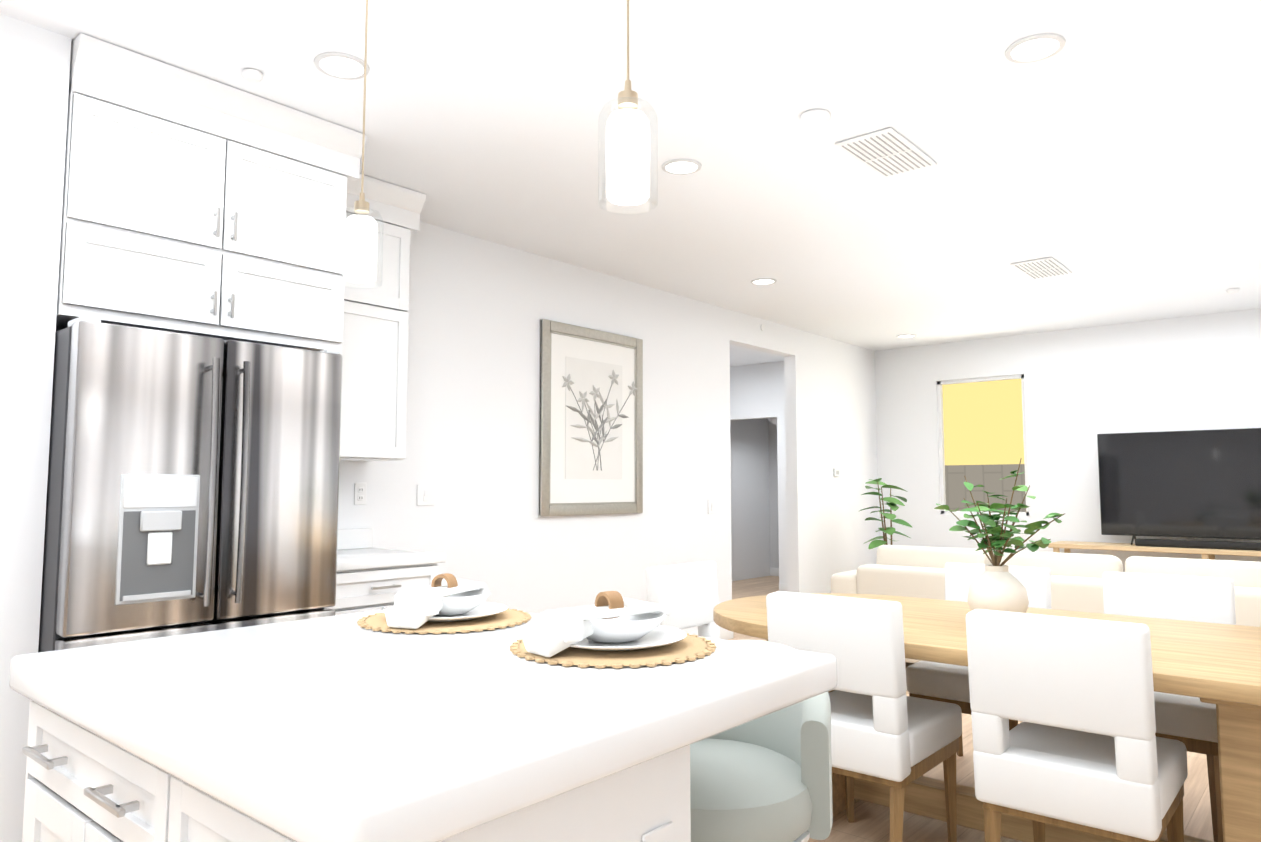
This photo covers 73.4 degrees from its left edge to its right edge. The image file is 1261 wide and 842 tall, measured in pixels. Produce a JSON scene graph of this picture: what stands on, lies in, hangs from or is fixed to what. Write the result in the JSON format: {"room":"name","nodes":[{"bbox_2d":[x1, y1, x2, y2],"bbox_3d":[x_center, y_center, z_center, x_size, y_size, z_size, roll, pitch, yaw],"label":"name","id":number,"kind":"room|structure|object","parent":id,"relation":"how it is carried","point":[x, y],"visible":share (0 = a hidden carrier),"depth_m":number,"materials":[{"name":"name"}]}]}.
{"room":"open-plan kitchen","nodes":[
{"label":"open-plan kitchen","id":0,"kind":"room"},
{"bbox_2d":[0,13,71,841],"bbox_3d":[-2.236,0.089,2.903,0.750,2.740,0.212,-4,-6,40],"label":"wall","id":1,"kind":"structure","parent":0,"point":[34,73],"depth_m":2.70,"materials":[{"name":"white paint"}]},
{"bbox_2d":[338,221,878,632],"bbox_3d":[-1.078,0.250,4.924,0.120,2.740,11.740,-4,-6,40],"label":"wall","id":2,"kind":"structure","parent":0,"point":[479,308],"depth_m":5.70,"materials":[{"name":"white paint"}]},
{"bbox_2d":[56,33,355,356],"bbox_3d":[-1.823,-0.769,3.440,0.765,0.936,1.021,-4,-6,40],"label":"upper cabinet","id":3,"kind":"object","parent":2,"relation":"attached to","point":[195,204],"depth_m":3.12,"materials":[{"name":"white paint"}]},
{"bbox_2d":[337,529,372,548],"bbox_3d":[-1.574,0.595,4.200,0.020,0.101,0.659,-4,-6,40],"label":"backsplash","id":4,"kind":"structure","parent":2,"relation":"attached to","point":[347,538],"depth_m":4.36,"materials":[{"name":"white tile"}]},
{"bbox_2d":[354,483,366,504],"bbox_3d":[-1.411,0.380,4.421,0.009,0.115,0.070,-4,-6,40],"label":"outlet","id":5,"kind":"object","parent":2,"relation":"attached to","point":[360,493],"visible":1,"depth_m":4.42,"materials":[{"name":"white plastic"}]},
{"bbox_2d":[340,173,415,460],"bbox_3d":[-1.453,-0.495,4.177,0.346,1.366,0.610,-4,-6,40],"label":"upper cabinet","id":6,"kind":"object","parent":2,"relation":"attached to","point":[374,370],"depth_m":4.18,"materials":[{"name":"white paint"}]},
{"bbox_2d":[417,485,433,505],"bbox_3d":[-1.143,0.415,4.730,0.012,0.115,0.115,-4,-6,40],"label":"light switch","id":7,"kind":"object","parent":2,"relation":"attached to","point":[425,495],"visible":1,"depth_m":4.72,"materials":[{"name":"white plastic"}]},
{"bbox_2d":[538,319,642,516],"bbox_3d":[-0.245,0.003,5.794,0.040,1.270,1.010,-4,-6,40],"label":"picture frame","id":8,"kind":"object","parent":2,"relation":"attached to","point":[590,451],"visible":1,"depth_m":5.74,"materials":[{"name":"grey"}]},
{"bbox_2d":[689,627,733,639],"bbox_3d":[-0.258,1.626,5.676,0.014,0.115,3.390,-4,-6,40],"label":"baseboard","id":9,"kind":"structure","parent":2,"relation":"attached to","point":[725,634],"depth_m":6.86,"materials":[{"name":"white paint"}]},
{"bbox_2d":[708,499,715,513],"bbox_3d":[0.662,0.692,6.829,0.012,0.115,0.115,-4,-6,40],"label":"light switch","id":10,"kind":"object","parent":2,"relation":"attached to","point":[711,506],"visible":1,"depth_m":6.82,"materials":[{"name":"white paint"}]},
{"bbox_2d":[833,468,839,476],"bbox_3d":[2.071,0.517,8.491,0.022,0.080,0.110,-4,-6,40],"label":"light switch","id":11,"kind":"object","parent":2,"relation":"attached to","point":[836,472],"visible":0.98,"depth_m":8.47,"materials":[{"name":"white paint"}]},
{"bbox_2d":[0,0,1260,366],"bbox_3d":[-0.165,-1.208,4.258,9.020,0.060,11.740,-4,-6,40],"label":"ceiling","id":12,"kind":"structure","parent":0,"point":[1108,156],"depth_m":3.62,"materials":[{"name":"white paint"}]},
{"bbox_2d":[242,69,262,82],"bbox_3d":[-1.377,-1.253,3.084,0.070,0.028,0.070,-4,-6,40],"label":"smoke detector","id":13,"kind":"object","parent":12,"relation":"attached to","point":[252,76],"visible":0.98,"depth_m":3.06,"materials":[{"name":"white paint"}]},
{"bbox_2d":[314,52,369,79],"bbox_3d":[-1.032,-1.268,3.027,0.190,0.008,0.190,-4,-6,40],"label":"recessed light","id":14,"kind":"object","parent":12,"relation":"in","point":[339,65],"visible":0.92,"depth_m":3.02,"materials":[{"name":"white plastic"}]},
{"bbox_2d":[337,0,383,288],"bbox_3d":[-0.591,-0.828,1.889,0.124,1.065,0.124,-4,-6,40],"label":"pendant light","id":15,"kind":"object","parent":12,"relation":"hanging from","point":[360,253],"visible":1,"depth_m":1.83,"materials":[{"name":"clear glass"}]},
{"bbox_2d":[598,0,657,214],"bbox_3d":[-0.004,-0.869,1.377,0.124,1.065,0.124,-4,-6,40],"label":"pendant light","id":16,"kind":"object","parent":12,"relation":"hanging from","point":[627,151],"visible":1,"depth_m":1.31,"materials":[{"name":"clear glass"}]},
{"bbox_2d":[661,159,701,174],"bbox_3d":[0.240,-1.193,3.976,0.190,0.008,0.190,-4,-6,40],"label":"recessed light","id":17,"kind":"object","parent":12,"relation":"in","point":[681,166],"visible":0.98,"depth_m":3.97,"materials":[{"name":"white plastic"}]},
{"bbox_2d":[751,278,776,284],"bbox_3d":[0.973,-1.018,6.183,0.190,0.008,0.190,-4,-6,40],"label":"recessed light","id":18,"kind":"object","parent":12,"relation":"in","point":[763,281],"visible":1,"depth_m":6.18,"materials":[{"name":"white plastic"}]},
{"bbox_2d":[800,109,830,126],"bbox_3d":[0.751,-1.226,3.436,0.120,0.028,0.120,-4,-6,40],"label":"smoke detector","id":19,"kind":"object","parent":12,"relation":"attached to","point":[816,118],"visible":0.98,"depth_m":3.40,"materials":[{"name":"white paint"}]},
{"bbox_2d":[835,127,936,177],"bbox_3d":[1.160,-1.202,3.822,0.260,0.014,0.520,-4,-6,40],"label":"ceiling vent","id":20,"kind":"object","parent":12,"relation":"in","point":[887,152],"visible":1,"depth_m":3.79,"materials":[{"name":"white metal"}]},
{"bbox_2d":[897,334,916,337],"bbox_3d":[2.741,-0.842,8.401,0.190,0.008,0.190,-4,-6,40],"label":"recessed light","id":21,"kind":"object","parent":12,"relation":"in","point":[906,336],"visible":1,"depth_m":8.40,"materials":[{"name":"white"}]},
{"bbox_2d":[1005,33,1065,62],"bbox_3d":[1.389,-1.277,2.907,0.190,0.008,0.190,-4,-6,40],"label":"recessed light","id":22,"kind":"object","parent":12,"relation":"in","point":[1034,48],"visible":0.98,"depth_m":2.90,"materials":[{"name":"white plastic"}]},
{"bbox_2d":[1010,257,1071,278],"bbox_3d":[2.825,-1.044,5.813,0.260,0.014,0.520,-4,-6,40],"label":"ceiling vent","id":23,"kind":"object","parent":12,"relation":"in","point":[1042,268],"visible":1,"depth_m":5.78,"materials":[{"name":"white metal"}]},
{"bbox_2d":[1226,288,1238,293],"bbox_3d":[4.584,-0.988,6.439,0.080,0.028,0.080,-4,-6,40],"label":"smoke detector","id":24,"kind":"object","parent":12,"relation":"attached to","point":[1232,290],"visible":1,"depth_m":6.41,"materials":[{"name":"white paint"}]},
{"bbox_2d":[730,361,786,583],"bbox_3d":[0.951,0.551,9.250,2.424,2.822,5.770,-4,-6,40],"label":"wall","id":25,"kind":"structure","parent":0,"point":[758,482],"depth_m":11.44,"materials":[{"name":"white paint"}]},
{"bbox_2d":[770,567,778,575],"bbox_3d":[2.592,2.079,11.387,1.650,0.115,0.014,-4,-6,40],"label":"baseboard","id":26,"kind":"structure","parent":25,"relation":"attached to","point":[773,571],"depth_m":11.87,"materials":[{"name":"white paint"}]},
{"bbox_2d":[779,583,787,591],"bbox_3d":[2.175,1.935,9.579,1.130,0.115,0.014,-4,-6,40],"label":"baseboard","id":27,"kind":"structure","parent":25,"relation":"attached to","point":[782,587],"depth_m":9.90,"materials":[{"name":"white paint"}]},
{"bbox_2d":[728,576,1213,841],"bbox_3d":[0.380,1.634,4.674,9.020,0.060,13.420,-4,-6,40],"label":"floor","id":28,"kind":"structure","parent":0,"point":[871,823],"depth_m":3.22,"materials":[{"name":"brown wood"}]},
{"bbox_2d":[38,316,341,652],"bbox_3d":[-1.720,0.598,3.167,0.921,1.766,0.910,-4,-6,40],"label":"refrigerator","id":29,"kind":"object","parent":28,"relation":"on","point":[193,484],"visible":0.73,"depth_m":2.85,"materials":[{"name":"grey metal"}]},
{"bbox_2d":[327,561,443,614],"bbox_3d":[-1.345,1.109,3.958,0.630,0.874,0.610,-4,-6,40],"label":"base cabinet","id":30,"kind":"object","parent":28,"relation":"on","point":[361,588],"depth_m":3.76,"materials":[{"name":"white paint"}]},
{"bbox_2d":[337,549,445,568],"bbox_3d":[-1.339,0.650,3.993,0.641,0.042,0.662,-4,-6,40],"label":"countertop","id":31,"kind":"structure","parent":30,"relation":"on","point":[346,558],"depth_m":3.93,"materials":[{"name":"white stone"}]},
{"bbox_2d":[9,609,836,841],"bbox_3d":[-0.383,0.894,1.540,1.170,0.919,1.012,-4,-6,40],"label":"kitchen island","id":32,"kind":"object","parent":28,"relation":"on","point":[342,728],"visible":0.96,"depth_m":1.22,"materials":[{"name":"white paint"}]},
{"bbox_2d":[357,573,530,633],"bbox_3d":[-0.433,0.412,1.992,0.399,0.108,0.399,-4,-6,40],"label":"place setting","id":33,"kind":"object","parent":32,"relation":"on","point":[450,603],"visible":0.98,"depth_m":1.90,"materials":[{"name":"white ceramic"}]},
{"bbox_2d":[510,591,715,667],"bbox_3d":[-0.034,0.386,1.652,0.400,0.108,0.399,-4,-6,40],"label":"place setting","id":34,"kind":"object","parent":32,"relation":"on","point":[614,629],"visible":0.98,"depth_m":1.56,"materials":[{"name":"white ceramic"}]},
{"bbox_2d":[646,561,720,638],"bbox_3d":[0.422,1.085,3.700,0.570,0.883,0.445,-4,-6,40],"label":"dining chair","id":35,"kind":"object","parent":28,"relation":"on","point":[687,593],"visible":0.25,"depth_m":3.83,"materials":[{"name":"white fabric"}]},
{"bbox_2d":[690,640,832,841],"bbox_3d":[0.174,0.936,1.775,0.486,0.876,0.473,-4,-6,40],"label":"bar stool","id":36,"kind":"object","parent":28,"relation":"on","point":[767,778],"visible":0.56,"depth_m":1.68,"materials":[{"name":"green fabric"}]},
{"bbox_2d":[766,591,961,841],"bbox_3d":[0.800,1.018,2.860,0.445,0.883,0.570,-4,-6,40],"label":"dining chair","id":37,"kind":"object","parent":28,"relation":"on","point":[886,730],"visible":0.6,"depth_m":2.63,"materials":[{"name":"white fabric"}]},
{"bbox_2d":[860,478,911,548],"bbox_3d":[2.368,1.189,7.806,0.514,1.321,0.637,-4,-6,40],"label":"potted plant","id":38,"kind":"object","parent":28,"relation":"on","point":[890,530],"visible":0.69,"depth_m":7.79,"materials":[{"name":"green plant"}]},
{"bbox_2d":[906,562,1050,775],"bbox_3d":[1.505,1.079,3.629,0.445,0.883,0.570,-4,-6,40],"label":"dining chair","id":39,"kind":"object","parent":28,"relation":"on","point":[941,682],"visible":0.19,"depth_m":3.60,"materials":[{"name":"white fabric"}]},
{"bbox_2d":[713,593,1260,841],"bbox_3d":[1.391,1.085,2.869,2.450,0.749,1.090,-4,-6,40],"label":"dining table","id":40,"kind":"object","parent":28,"relation":"on","point":[1218,665],"visible":0.54,"depth_m":2.64,"materials":[{"name":"brown wood"}]},
{"bbox_2d":[934,458,1064,612],"bbox_3d":[1.309,0.427,3.004,0.436,0.580,0.356,-4,-6,40],"label":"vase","id":41,"kind":"object","parent":40,"relation":"on","point":[996,585],"visible":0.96,"depth_m":2.95,"materials":[{"name":"ceramic"}]},
{"bbox_2d":[831,545,1260,662],"bbox_3d":[3.393,1.177,5.045,4.330,0.908,1.000,-4,-6,40],"label":"sofa","id":42,"kind":"object","parent":28,"relation":"on","point":[919,572],"visible":0.38,"depth_m":5.29,"materials":[{"name":"beige fabric"}]},
{"bbox_2d":[966,609,1187,841],"bbox_3d":[1.298,0.985,2.436,0.445,0.883,0.570,-4,-6,40],"label":"dining chair","id":43,"kind":"object","parent":28,"relation":"on","point":[1081,747],"visible":1,"depth_m":2.25,"materials":[{"name":"white fabric"}]},
{"bbox_2d":[1048,541,1260,559],"bbox_3d":[4.798,1.419,7.001,2.350,0.734,0.460,-4,-6,40],"label":"media console","id":44,"kind":"object","parent":28,"relation":"on","point":[1067,546],"visible":0.29,"depth_m":7.15,"materials":[{"name":"brown wood"}]},
{"bbox_2d":[1097,428,1260,544],"bbox_3d":[4.798,0.563,7.076,1.560,0.974,0.238,-4,-6,40],"label":"tv","id":45,"kind":"object","parent":44,"relation":"on","point":[1198,484],"visible":0.88,"depth_m":7.17,"materials":[{"name":"black"}]},
{"bbox_2d":[1135,538,1260,550],"bbox_3d":[4.726,1.016,6.956,1.000,0.060,0.090,-4,-6,40],"label":"soundbar","id":46,"kind":"object","parent":44,"relation":"on","point":[1201,544],"visible":1,"depth_m":6.95,"materials":[{"name":"black plastic"}]},
{"bbox_2d":[1103,571,1235,841],"bbox_3d":[2.007,1.045,3.202,0.445,0.883,0.570,-4,-6,40],"label":"dining chair","id":47,"kind":"object","parent":28,"relation":"on","point":[1190,722],"visible":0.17,"depth_m":3.27,"materials":[{"name":"white fabric"}]},
{"bbox_2d":[875,308,1260,571],"bbox_3d":[4.888,0.451,7.462,5.650,2.740,0.120,-4,-6,40],"label":"wall","id":48,"kind":"structure","parent":0,"point":[1084,387],"depth_m":8.01,"materials":[{"name":"white paint"}]},
{"label":"outside","id":49,"kind":"structure","parent":0,"visible":0},
{"bbox_2d":[937,374,1028,515],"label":"window","id":50,"kind":"structure","parent":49,"point":[983,435],"depth_m":9.41,"materials":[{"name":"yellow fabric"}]}
]}

